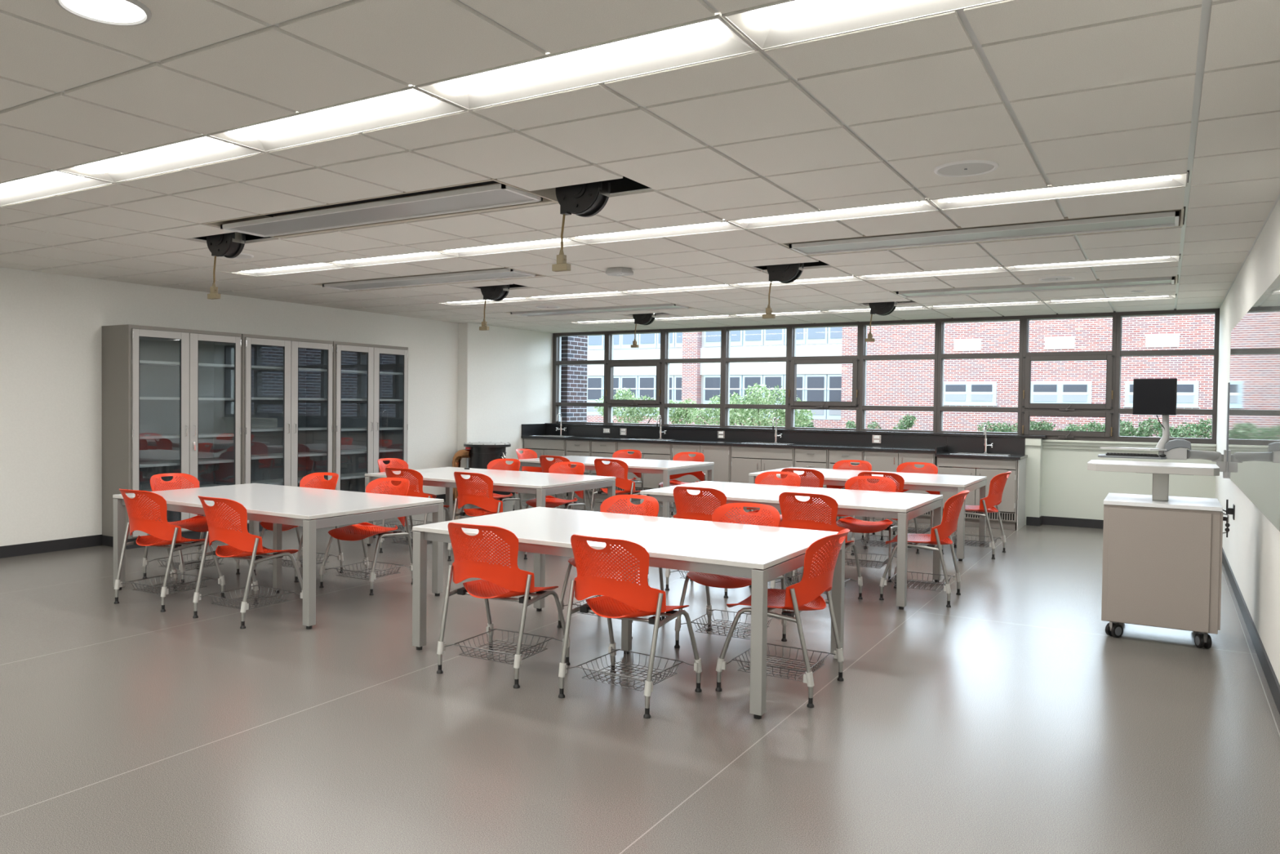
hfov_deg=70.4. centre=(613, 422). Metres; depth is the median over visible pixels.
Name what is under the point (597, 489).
vent grille
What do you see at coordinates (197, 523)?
chair
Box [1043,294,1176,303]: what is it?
strip light
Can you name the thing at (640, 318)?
reel
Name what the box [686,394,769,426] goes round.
shrub
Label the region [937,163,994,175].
grille
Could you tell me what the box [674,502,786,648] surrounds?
chair
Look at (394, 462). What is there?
chair
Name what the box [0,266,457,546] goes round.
wall
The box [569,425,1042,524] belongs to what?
wall
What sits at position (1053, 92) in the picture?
ceiling
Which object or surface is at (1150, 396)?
monitor
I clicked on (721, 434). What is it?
wall outlet
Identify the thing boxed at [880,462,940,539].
chair
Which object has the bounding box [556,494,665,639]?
chair
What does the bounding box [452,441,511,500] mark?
kiln
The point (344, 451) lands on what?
shelf
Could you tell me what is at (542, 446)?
base cabinet
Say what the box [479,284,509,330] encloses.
reel
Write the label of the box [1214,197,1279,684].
wall
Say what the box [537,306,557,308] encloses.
grille
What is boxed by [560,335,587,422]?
wall
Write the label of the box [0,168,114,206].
strip light
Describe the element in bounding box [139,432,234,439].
shelf
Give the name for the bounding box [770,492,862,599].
chair
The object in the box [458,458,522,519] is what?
chair
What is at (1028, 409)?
window
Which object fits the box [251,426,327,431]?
shelf
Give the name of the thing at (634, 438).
basin
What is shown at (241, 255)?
grille
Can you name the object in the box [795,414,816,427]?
shrub
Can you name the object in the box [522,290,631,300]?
strip light
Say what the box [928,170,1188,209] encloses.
strip light
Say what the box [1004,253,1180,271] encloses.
strip light
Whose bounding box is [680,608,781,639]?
wire basket
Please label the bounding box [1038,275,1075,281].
ceiling speaker
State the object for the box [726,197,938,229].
strip light
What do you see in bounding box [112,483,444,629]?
work table
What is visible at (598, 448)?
base cabinet
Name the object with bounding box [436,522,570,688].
chair
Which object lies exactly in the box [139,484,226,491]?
shelf
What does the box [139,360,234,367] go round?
shelf
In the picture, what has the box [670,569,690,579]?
wire basket
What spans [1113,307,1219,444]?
window
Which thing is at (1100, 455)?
keyboard tray
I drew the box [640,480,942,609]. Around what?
work table
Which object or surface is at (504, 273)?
panel
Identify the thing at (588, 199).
reel
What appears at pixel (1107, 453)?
keyboard
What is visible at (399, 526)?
wire basket
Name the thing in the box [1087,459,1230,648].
cart
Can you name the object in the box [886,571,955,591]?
wire basket
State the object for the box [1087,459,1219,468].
countertop
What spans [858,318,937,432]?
window
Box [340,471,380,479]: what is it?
shelf
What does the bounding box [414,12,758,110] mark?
strip light
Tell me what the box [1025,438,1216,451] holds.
trim
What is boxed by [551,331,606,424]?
window
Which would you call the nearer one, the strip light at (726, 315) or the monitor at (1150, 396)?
the monitor at (1150, 396)
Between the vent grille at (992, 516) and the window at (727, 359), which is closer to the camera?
the vent grille at (992, 516)
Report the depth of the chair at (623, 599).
4.28 m
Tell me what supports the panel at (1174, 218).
attached to the ceiling
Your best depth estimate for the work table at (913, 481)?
9.09 m
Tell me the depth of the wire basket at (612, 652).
4.49 m
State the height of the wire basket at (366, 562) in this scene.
0.060 m
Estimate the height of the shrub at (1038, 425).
1.151 m
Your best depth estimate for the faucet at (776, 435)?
12.61 m
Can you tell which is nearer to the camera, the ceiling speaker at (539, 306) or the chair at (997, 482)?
the chair at (997, 482)
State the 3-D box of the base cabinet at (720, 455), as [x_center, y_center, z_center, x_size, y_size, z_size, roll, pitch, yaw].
[1.376,0.745,12.946,0.904,0.873,0.656,1,1,31]
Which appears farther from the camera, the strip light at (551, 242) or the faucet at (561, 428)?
the faucet at (561, 428)
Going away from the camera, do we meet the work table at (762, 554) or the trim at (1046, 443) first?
the work table at (762, 554)
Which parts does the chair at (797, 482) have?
seat, backrest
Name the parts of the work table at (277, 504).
leg, rail, leg, leg, leg, leg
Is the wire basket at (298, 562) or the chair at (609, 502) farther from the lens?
the wire basket at (298, 562)
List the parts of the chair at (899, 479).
leg, backrest, leg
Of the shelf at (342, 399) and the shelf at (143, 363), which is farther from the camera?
the shelf at (342, 399)
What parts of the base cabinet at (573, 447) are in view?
drawer, drawer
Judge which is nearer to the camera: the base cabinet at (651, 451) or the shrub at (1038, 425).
the base cabinet at (651, 451)
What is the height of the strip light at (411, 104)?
0.088 m
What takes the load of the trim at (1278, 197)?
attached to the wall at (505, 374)
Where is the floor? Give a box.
[0,492,1279,853]
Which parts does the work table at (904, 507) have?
leg, rail, leg, leg, leg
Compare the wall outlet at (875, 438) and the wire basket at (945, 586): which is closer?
the wire basket at (945, 586)
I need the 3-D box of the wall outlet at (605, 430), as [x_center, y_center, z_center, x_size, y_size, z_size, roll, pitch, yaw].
[-0.103,0.135,14.198,0.120,0.074,0.010,1,1,31]
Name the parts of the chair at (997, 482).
leg, seat, leg, backrest, leg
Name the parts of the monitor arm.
spring arm, spring arm, extension arm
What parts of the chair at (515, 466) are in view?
leg, seat, backrest, leg, leg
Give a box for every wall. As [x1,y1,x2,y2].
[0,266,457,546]
[457,322,552,491]
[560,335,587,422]
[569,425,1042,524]
[1040,274,1215,519]
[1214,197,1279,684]
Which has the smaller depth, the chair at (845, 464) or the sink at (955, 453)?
the chair at (845, 464)
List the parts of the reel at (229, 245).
cord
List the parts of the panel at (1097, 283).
perforated panel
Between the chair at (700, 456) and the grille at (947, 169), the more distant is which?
the chair at (700, 456)
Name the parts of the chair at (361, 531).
leg, seat, leg, backrest, leg, leg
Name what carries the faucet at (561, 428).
on the countertop at (837, 441)
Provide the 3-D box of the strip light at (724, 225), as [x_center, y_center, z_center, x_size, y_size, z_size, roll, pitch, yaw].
[0.258,-1.310,6.090,1.211,0.088,0.301,1,1,31]
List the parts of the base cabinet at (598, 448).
drawer, drawer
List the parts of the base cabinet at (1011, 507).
door, door, panel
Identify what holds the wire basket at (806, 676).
on the chair at (804, 595)
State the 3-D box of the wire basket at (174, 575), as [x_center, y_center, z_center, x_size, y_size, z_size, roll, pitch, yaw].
[-3.144,1.148,6.433,0.516,0.060,0.426,1,1,27]
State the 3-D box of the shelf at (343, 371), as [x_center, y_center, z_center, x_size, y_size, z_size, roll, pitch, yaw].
[-3.176,-0.622,11.320,0.393,0.026,1.180,1,1,31]
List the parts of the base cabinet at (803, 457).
drawer, drawer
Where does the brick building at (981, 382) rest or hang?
on the ground
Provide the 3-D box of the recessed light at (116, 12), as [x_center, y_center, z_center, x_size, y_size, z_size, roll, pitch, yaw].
[-1.484,-1.209,2.642,0.250,0.011,0.250,1,1,31]
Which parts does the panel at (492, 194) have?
perforated panel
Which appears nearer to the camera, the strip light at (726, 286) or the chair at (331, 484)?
the chair at (331, 484)
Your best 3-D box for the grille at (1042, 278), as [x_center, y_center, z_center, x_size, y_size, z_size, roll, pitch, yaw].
[3.904,-1.264,7.979,0.252,0.005,0.252,1,1,31]
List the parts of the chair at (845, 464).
backrest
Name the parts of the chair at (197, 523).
leg, backrest, leg, seat, leg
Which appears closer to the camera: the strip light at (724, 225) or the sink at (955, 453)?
the strip light at (724, 225)
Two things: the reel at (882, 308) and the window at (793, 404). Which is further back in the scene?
the window at (793, 404)
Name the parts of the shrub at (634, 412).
stem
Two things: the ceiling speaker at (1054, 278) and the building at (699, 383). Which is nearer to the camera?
the ceiling speaker at (1054, 278)
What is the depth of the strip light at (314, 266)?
8.04 m
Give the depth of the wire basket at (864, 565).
7.72 m
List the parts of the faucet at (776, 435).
spout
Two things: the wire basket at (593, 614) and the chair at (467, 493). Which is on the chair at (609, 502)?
the wire basket at (593, 614)
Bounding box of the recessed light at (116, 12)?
[54,0,151,25]
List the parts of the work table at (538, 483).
leg, leg, rail, leg, leg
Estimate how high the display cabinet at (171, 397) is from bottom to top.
2.130 m
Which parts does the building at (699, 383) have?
pane, pane, pane, sash rail, pane, pane, pane, pane, sash rail, sash rail, pane, pane, pane, pane, pane, pane, pane, pane, wall panel, pane, pane, pane, pane, pane, pane, pane, pane, pane, pane, pane, pane, pane, pane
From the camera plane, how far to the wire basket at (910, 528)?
9.79 m
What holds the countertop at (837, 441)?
on the base cabinet at (886, 461)
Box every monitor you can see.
[1133,377,1177,415]
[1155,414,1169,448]
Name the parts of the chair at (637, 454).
backrest, leg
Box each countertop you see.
[520,423,946,453]
[934,435,1027,459]
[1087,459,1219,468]
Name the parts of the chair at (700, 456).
seat, backrest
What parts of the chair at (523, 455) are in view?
backrest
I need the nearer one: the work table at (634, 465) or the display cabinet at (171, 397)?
the display cabinet at (171, 397)
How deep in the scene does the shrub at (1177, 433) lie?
27.72 m
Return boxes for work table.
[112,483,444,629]
[364,466,615,546]
[412,506,844,719]
[515,455,714,517]
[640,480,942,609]
[748,466,986,560]
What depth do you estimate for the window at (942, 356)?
11.59 m
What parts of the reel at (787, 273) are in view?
cord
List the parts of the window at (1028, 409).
crank handle, crank handle, vent sash, vent sash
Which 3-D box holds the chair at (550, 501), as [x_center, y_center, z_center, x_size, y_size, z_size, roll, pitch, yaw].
[-0.569,0.828,9.267,0.548,0.818,0.584,1,1,31]
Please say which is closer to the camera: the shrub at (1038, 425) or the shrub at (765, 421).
the shrub at (765, 421)
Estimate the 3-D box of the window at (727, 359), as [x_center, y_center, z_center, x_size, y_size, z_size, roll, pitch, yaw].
[2.084,-0.636,13.158,1.015,1.541,0.134,1,1,31]
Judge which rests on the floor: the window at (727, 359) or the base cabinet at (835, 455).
the base cabinet at (835, 455)
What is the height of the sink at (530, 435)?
0.199 m
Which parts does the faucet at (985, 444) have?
spout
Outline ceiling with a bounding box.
[0,0,1279,333]
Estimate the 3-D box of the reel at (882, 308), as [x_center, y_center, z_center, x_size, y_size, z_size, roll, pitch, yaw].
[2.984,-1.368,10.110,0.329,0.932,0.136,1,1,31]
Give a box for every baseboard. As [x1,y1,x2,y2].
[0,493,445,558]
[497,491,515,494]
[1026,515,1103,528]
[1222,546,1279,715]
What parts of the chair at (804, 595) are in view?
leg, seat, under seat frame, leg, backrest, leg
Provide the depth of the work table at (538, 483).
8.62 m
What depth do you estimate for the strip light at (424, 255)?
7.39 m
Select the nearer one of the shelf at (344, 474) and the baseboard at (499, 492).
the shelf at (344, 474)
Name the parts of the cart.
panel, door, handle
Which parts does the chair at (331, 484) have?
leg, seat, leg, leg, backrest, leg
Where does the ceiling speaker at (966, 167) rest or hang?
attached to the ceiling
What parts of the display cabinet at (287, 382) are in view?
door, door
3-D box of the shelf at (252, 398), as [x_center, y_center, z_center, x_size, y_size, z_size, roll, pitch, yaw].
[-3.822,-0.265,10.271,0.393,0.026,1.180,1,1,31]
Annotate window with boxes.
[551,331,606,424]
[605,328,662,425]
[661,326,723,426]
[722,324,789,428]
[787,321,860,431]
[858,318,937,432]
[936,315,1022,435]
[1021,311,1116,441]
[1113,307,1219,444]
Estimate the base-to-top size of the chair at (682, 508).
0.818 m
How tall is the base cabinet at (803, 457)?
0.873 m
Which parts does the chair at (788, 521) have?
backrest, leg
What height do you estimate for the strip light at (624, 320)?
0.088 m
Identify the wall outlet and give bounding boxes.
[603,428,609,433]
[619,428,626,435]
[717,431,724,438]
[871,435,881,443]
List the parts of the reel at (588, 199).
cord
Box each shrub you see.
[593,387,670,423]
[657,398,697,424]
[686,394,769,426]
[715,382,815,426]
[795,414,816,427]
[844,420,856,428]
[866,421,883,429]
[892,413,916,429]
[976,421,1017,432]
[1030,419,1064,431]
[1062,421,1105,431]
[1120,417,1162,436]
[1157,417,1212,438]
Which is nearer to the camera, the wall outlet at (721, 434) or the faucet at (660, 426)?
the wall outlet at (721, 434)
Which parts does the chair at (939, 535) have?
leg, seat, leg, backrest, leg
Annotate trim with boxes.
[30,193,1279,317]
[544,422,1046,438]
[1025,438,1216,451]
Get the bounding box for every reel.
[206,231,245,299]
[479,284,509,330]
[551,180,610,271]
[631,312,656,347]
[762,262,804,318]
[865,301,897,342]
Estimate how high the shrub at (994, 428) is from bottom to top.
1.134 m
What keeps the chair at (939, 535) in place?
on the floor
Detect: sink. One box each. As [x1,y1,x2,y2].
[529,435,577,436]
[629,438,678,440]
[741,441,796,444]
[951,452,1012,471]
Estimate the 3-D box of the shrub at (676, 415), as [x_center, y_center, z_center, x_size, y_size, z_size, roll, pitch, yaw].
[2.261,0.038,31.632,1.588,1.734,0.981,1,1,31]
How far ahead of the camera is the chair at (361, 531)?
7.06 m
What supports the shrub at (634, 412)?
on the ground
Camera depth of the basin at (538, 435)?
14.43 m
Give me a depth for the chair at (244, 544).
5.79 m
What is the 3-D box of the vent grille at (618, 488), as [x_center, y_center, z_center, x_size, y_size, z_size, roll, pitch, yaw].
[0.440,1.009,13.169,0.880,0.092,0.008,1,1,31]
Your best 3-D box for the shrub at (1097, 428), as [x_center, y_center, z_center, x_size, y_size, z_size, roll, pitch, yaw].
[15.366,0.529,29.287,1.560,1.154,0.713,1,1,31]
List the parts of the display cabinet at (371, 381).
door, door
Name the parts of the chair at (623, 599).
leg, leg, backrest, under seat frame, seat, leg, leg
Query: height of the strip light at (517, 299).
0.088 m
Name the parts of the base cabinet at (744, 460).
door, door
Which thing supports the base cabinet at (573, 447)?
on the floor
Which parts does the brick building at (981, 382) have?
sash rail, pane, pane, sash rail, pane, pane, pane, sash rail, pane, pane, sash rail, pane, pane, pane, pane, pane, sash rail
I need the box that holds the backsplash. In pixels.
[946,435,1025,454]
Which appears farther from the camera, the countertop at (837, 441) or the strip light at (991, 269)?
the countertop at (837, 441)
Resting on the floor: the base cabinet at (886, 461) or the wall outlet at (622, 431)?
the base cabinet at (886, 461)
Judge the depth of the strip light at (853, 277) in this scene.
8.48 m
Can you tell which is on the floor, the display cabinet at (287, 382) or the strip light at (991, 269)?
the display cabinet at (287, 382)
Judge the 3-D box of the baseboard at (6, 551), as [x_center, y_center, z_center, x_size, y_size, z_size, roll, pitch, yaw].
[-5.795,1.165,7.482,0.012,0.105,13.530,1,1,31]
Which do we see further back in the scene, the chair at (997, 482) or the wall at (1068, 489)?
the wall at (1068, 489)
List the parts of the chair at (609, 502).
leg, seat, backrest, leg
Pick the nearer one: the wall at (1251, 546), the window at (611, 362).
the wall at (1251, 546)
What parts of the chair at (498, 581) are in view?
leg, leg, backrest, under seat frame, seat, leg, leg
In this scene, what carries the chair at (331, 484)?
on the floor
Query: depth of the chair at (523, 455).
12.07 m
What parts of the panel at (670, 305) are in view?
perforated panel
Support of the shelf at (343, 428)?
attached to the display cabinet at (371, 381)
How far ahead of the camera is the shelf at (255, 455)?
10.41 m
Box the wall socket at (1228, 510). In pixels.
[1222,499,1235,519]
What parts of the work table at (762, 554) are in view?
leg, leg, rail, leg, leg, leg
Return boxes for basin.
[537,435,569,436]
[634,438,670,439]
[747,442,789,444]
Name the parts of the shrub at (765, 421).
stem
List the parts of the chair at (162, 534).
leg, backrest, leg, leg, under seat frame, seat, leg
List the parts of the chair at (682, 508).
leg, backrest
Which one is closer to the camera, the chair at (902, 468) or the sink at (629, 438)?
the chair at (902, 468)
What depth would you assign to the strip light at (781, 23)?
2.69 m
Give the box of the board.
[1226,274,1279,531]
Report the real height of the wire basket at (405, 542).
0.060 m
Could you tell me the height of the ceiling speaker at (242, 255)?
0.011 m
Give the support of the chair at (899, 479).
on the floor
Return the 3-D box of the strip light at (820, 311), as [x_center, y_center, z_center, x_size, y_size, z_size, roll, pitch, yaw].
[2.069,-1.402,11.411,1.211,0.088,0.301,1,1,31]
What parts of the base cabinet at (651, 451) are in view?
door, door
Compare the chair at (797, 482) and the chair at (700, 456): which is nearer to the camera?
the chair at (797, 482)
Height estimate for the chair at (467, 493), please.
0.818 m
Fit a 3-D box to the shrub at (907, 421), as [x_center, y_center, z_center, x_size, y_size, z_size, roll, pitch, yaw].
[10.452,0.311,32.535,0.858,1.331,0.628,1,1,31]
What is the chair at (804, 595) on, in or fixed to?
on the floor
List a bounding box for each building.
[586,326,842,427]
[840,314,1214,438]
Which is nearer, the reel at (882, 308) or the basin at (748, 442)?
the reel at (882, 308)
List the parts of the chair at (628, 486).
leg, backrest, under seat frame, seat, leg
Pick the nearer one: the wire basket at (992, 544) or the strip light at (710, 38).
the strip light at (710, 38)
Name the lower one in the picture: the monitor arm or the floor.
the floor
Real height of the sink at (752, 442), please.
0.199 m
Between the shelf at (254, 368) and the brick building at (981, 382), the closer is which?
the shelf at (254, 368)
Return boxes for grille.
[235,253,250,257]
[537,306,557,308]
[591,486,607,491]
[617,487,649,494]
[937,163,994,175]
[942,508,1015,520]
[1040,277,1072,280]
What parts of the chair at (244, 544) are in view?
leg, backrest, leg, leg, under seat frame, seat, leg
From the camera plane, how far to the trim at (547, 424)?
12.45 m
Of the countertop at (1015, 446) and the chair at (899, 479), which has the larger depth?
the countertop at (1015, 446)
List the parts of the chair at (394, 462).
backrest, seat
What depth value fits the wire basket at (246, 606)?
6.01 m
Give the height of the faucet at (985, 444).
0.363 m
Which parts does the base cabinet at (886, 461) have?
door, door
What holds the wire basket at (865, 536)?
on the chair at (899, 479)
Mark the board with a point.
(1254, 412)
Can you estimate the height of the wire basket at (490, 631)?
0.060 m
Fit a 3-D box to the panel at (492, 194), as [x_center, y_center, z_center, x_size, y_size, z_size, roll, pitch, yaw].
[-1.496,-1.351,5.552,2.426,0.181,0.598,1,1,31]
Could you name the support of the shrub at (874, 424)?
on the ground
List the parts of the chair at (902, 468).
backrest, leg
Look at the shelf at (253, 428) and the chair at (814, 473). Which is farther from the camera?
the shelf at (253, 428)
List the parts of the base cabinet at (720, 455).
door, door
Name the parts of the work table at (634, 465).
leg, leg, rail, leg, leg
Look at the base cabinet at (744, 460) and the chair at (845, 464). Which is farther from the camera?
the base cabinet at (744, 460)
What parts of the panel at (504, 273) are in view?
perforated panel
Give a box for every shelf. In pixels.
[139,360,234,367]
[139,396,234,399]
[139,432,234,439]
[139,457,234,467]
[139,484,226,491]
[251,365,327,371]
[251,397,327,400]
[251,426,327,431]
[251,451,326,459]
[251,476,326,484]
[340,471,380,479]
[341,369,403,374]
[341,398,403,400]
[341,426,402,431]
[341,448,402,454]
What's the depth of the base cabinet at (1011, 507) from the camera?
10.74 m
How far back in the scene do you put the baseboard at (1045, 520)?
11.03 m
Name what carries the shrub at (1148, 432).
on the ground
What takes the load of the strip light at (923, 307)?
attached to the ceiling
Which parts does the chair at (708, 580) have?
leg, leg, seat, backrest, leg, leg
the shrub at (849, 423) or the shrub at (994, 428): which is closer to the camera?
the shrub at (994, 428)
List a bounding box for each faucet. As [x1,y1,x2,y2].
[555,413,566,435]
[656,414,666,439]
[772,417,782,443]
[982,424,993,453]
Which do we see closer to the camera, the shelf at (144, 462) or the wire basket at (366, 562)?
the wire basket at (366, 562)
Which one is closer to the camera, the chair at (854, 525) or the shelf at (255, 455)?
the chair at (854, 525)
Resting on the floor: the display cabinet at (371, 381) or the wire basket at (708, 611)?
the display cabinet at (371, 381)
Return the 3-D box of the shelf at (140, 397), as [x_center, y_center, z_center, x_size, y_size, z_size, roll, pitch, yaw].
[-4.465,-0.241,9.215,0.393,0.026,1.180,1,1,31]
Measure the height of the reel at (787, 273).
0.932 m
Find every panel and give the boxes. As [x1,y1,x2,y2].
[201,177,558,238]
[314,266,545,290]
[503,302,694,316]
[780,206,1184,255]
[892,274,1177,297]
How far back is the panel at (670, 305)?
11.10 m
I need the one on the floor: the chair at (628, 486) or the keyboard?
the chair at (628, 486)
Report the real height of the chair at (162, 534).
0.818 m
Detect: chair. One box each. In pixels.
[114,488,225,612]
[142,472,239,585]
[192,495,302,628]
[253,472,343,582]
[319,477,413,595]
[373,457,436,542]
[379,467,451,552]
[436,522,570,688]
[447,471,527,561]
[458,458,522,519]
[512,448,565,511]
[525,462,586,511]
[539,455,593,511]
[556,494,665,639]
[558,534,702,718]
[590,458,640,515]
[592,449,643,509]
[657,452,705,515]
[665,486,751,598]
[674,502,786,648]
[715,528,849,707]
[737,471,803,524]
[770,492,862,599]
[777,467,837,523]
[815,459,875,539]
[835,475,897,582]
[850,471,919,555]
[879,489,969,607]
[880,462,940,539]
[942,471,1011,559]
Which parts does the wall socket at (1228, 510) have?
plate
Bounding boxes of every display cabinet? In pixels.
[102,324,241,549]
[240,333,333,532]
[332,341,408,515]
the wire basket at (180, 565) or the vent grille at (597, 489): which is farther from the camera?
the vent grille at (597, 489)
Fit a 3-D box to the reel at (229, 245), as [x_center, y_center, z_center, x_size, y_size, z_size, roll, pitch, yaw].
[-2.788,-1.355,6.486,0.329,0.932,0.136,1,1,31]
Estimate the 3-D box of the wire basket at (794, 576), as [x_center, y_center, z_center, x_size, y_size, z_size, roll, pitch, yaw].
[1.500,1.194,6.698,0.516,0.060,0.426,1,1,33]
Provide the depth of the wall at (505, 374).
13.83 m
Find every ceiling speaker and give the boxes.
[221,253,253,258]
[535,305,559,308]
[933,160,998,177]
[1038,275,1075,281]
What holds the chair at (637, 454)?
on the floor
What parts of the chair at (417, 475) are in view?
leg, backrest, leg, leg, leg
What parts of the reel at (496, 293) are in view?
cord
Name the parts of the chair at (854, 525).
seat, backrest, leg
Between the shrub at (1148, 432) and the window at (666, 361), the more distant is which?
the shrub at (1148, 432)
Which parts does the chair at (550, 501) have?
seat, backrest, leg, leg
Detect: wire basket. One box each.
[120,573,217,595]
[148,552,223,570]
[200,585,300,609]
[262,550,337,568]
[324,560,409,580]
[377,519,432,530]
[385,532,432,545]
[444,628,562,664]
[563,595,621,619]
[566,648,693,690]
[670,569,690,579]
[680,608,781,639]
[726,643,835,681]
[775,573,857,594]
[844,551,897,568]
[854,534,897,548]
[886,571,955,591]
[891,522,933,533]
[951,534,1001,547]
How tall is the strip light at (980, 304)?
0.088 m
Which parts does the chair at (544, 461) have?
backrest, leg, leg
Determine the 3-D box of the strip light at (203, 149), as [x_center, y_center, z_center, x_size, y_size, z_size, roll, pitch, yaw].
[-2.209,-1.302,4.380,1.211,0.088,0.301,1,1,31]
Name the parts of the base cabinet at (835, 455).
drawer, drawer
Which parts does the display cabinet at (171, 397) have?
door, door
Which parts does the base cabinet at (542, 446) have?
door, door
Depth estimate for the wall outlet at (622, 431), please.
14.04 m
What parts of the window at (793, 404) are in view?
crank handle, vent sash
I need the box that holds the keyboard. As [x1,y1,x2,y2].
[1105,452,1159,457]
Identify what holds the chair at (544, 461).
on the floor
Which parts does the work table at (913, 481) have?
leg, rail, leg, leg, leg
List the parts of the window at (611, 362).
vent sash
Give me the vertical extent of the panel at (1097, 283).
0.181 m
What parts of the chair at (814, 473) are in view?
backrest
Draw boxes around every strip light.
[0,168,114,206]
[56,133,264,182]
[206,84,466,151]
[229,262,349,276]
[322,250,457,267]
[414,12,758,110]
[431,236,586,257]
[440,297,537,305]
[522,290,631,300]
[564,219,744,244]
[569,314,654,324]
[618,283,739,294]
[654,312,737,320]
[721,0,1006,50]
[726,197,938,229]
[728,275,862,288]
[730,310,828,316]
[822,300,929,313]
[855,265,1008,279]
[925,300,1045,308]
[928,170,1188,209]
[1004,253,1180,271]
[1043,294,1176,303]
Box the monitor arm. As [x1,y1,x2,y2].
[1097,382,1229,478]
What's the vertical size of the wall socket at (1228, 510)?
0.160 m
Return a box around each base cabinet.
[524,438,567,496]
[565,439,592,497]
[591,440,617,498]
[617,441,671,503]
[671,443,731,507]
[730,445,794,512]
[794,448,828,515]
[828,448,864,518]
[863,450,937,524]
[936,456,1026,530]
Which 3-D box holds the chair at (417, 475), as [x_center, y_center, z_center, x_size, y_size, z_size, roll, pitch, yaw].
[-1.883,0.827,8.625,0.548,0.818,0.584,1,1,28]
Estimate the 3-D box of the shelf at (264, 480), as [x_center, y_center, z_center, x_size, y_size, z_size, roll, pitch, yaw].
[-3.833,0.680,10.291,0.393,0.026,1.180,1,1,31]
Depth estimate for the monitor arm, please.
7.86 m
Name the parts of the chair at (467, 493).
leg, backrest, seat, leg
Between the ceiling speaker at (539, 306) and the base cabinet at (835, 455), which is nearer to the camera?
the ceiling speaker at (539, 306)
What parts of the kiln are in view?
lid, latch knob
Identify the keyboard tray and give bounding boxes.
[1097,453,1166,459]
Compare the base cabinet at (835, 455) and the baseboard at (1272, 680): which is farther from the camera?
the base cabinet at (835, 455)

